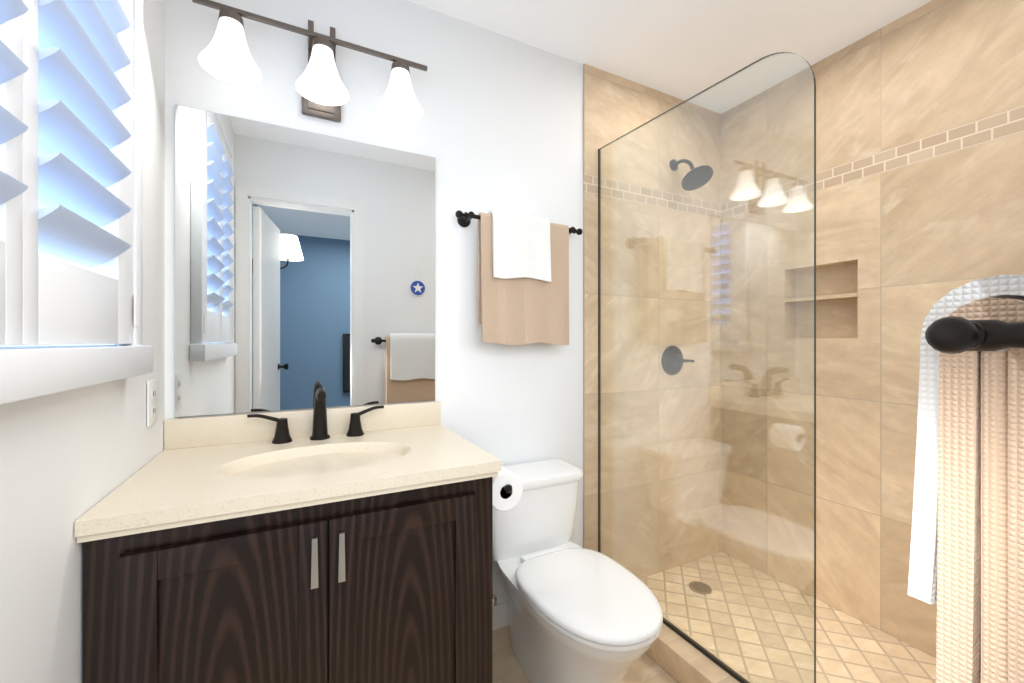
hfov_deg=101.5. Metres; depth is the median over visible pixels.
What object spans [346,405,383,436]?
handle
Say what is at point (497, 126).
wall
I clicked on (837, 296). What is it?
shelf
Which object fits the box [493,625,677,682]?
floor
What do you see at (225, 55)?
sconce
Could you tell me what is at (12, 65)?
louver
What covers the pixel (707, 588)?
shower drain
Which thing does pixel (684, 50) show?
ceiling
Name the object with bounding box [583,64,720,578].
tiled wall
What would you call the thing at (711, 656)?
glass
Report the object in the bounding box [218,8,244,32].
socket
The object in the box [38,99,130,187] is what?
louver
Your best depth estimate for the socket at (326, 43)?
1.34 m
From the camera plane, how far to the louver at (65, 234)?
0.70 m
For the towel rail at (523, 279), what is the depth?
1.70 m
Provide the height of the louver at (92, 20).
0.055 m
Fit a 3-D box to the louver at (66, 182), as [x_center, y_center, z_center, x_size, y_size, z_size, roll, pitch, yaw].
[-0.754,-0.248,0.721,0.070,0.055,0.290,0,0,-27]
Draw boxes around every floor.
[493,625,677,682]
[640,551,935,682]
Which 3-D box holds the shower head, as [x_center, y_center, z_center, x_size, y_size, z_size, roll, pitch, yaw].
[0.906,-0.870,2.119,0.152,0.191,0.218,0,0,-27]
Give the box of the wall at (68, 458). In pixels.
[0,0,164,682]
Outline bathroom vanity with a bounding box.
[75,388,522,682]
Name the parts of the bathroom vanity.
door, door, door, rail, door, handle post, handle post, handle, handle post, handle post, handle, door, door, door, door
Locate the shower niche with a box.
[795,263,857,337]
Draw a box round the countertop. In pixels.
[75,423,501,537]
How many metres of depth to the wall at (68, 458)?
0.74 m
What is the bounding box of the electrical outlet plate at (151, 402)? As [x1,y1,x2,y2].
[147,379,156,425]
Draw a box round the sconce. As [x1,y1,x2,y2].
[192,0,426,122]
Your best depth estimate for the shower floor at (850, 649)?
1.71 m
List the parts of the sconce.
lamp shade, arm, lamp shade, arm, lamp shade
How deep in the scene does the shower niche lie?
1.98 m
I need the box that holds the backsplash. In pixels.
[164,401,440,450]
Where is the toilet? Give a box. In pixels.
[493,459,662,682]
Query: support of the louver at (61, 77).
attached to the window shutter
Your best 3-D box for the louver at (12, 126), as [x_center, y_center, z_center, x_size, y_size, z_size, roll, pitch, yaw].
[-0.604,-0.248,0.426,0.070,0.055,0.214,0,0,-27]
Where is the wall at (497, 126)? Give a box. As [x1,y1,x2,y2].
[165,0,582,604]
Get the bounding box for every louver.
[0,0,28,22]
[0,40,28,83]
[0,105,28,143]
[0,170,28,204]
[38,0,131,109]
[38,47,131,148]
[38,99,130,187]
[38,152,131,226]
[38,204,131,268]
[64,0,130,71]
[95,0,131,33]
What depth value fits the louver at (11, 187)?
0.52 m
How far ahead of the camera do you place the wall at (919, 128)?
1.77 m
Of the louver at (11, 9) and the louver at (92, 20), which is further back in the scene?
the louver at (92, 20)
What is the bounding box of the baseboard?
[493,602,508,629]
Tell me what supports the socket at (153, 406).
attached to the electrical outlet plate at (151, 402)
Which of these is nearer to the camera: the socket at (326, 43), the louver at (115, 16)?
the louver at (115, 16)
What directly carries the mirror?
attached to the wall at (497, 126)
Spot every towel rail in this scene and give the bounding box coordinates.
[455,210,582,344]
[908,275,1023,682]
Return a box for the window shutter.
[0,0,142,348]
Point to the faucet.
(320, 417)
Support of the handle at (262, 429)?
on the countertop
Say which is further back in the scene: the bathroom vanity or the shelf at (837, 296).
the shelf at (837, 296)
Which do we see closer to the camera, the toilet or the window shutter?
the window shutter
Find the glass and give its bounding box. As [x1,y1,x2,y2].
[598,52,815,682]
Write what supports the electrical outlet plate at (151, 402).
attached to the wall at (68, 458)
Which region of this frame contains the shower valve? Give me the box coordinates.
[662,346,693,374]
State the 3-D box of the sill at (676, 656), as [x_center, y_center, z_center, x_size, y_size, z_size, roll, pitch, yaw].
[0.737,1.150,1.302,0.120,0.100,1.525,0,0,-27]
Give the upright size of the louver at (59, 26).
0.055 m
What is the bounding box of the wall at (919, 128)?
[721,0,1023,657]
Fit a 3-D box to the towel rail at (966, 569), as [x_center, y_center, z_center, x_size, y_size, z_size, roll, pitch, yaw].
[0.645,0.320,0.479,0.700,0.762,0.136,0,0,-27]
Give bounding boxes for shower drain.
[689,581,711,593]
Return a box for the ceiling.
[408,0,931,113]
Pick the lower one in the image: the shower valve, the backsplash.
the backsplash
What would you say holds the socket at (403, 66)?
attached to the sconce
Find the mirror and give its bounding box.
[175,104,434,417]
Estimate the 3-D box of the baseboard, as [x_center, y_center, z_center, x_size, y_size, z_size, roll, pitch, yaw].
[0.020,1.155,1.796,0.707,0.090,0.013,0,0,-27]
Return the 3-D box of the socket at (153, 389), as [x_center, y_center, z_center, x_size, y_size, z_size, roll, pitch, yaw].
[-0.977,0.142,1.139,0.002,0.028,0.032,0,0,-27]
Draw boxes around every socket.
[151,387,155,399]
[151,404,155,416]
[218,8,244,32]
[311,37,333,57]
[390,60,410,78]
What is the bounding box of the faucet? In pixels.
[309,388,330,440]
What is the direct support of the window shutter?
in the wall at (68, 458)
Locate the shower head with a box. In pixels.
[670,159,712,190]
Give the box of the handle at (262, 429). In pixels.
[247,414,292,444]
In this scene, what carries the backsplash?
attached to the wall at (497, 126)
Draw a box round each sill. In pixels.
[0,346,152,404]
[645,616,752,682]
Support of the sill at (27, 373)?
attached to the wall at (68, 458)

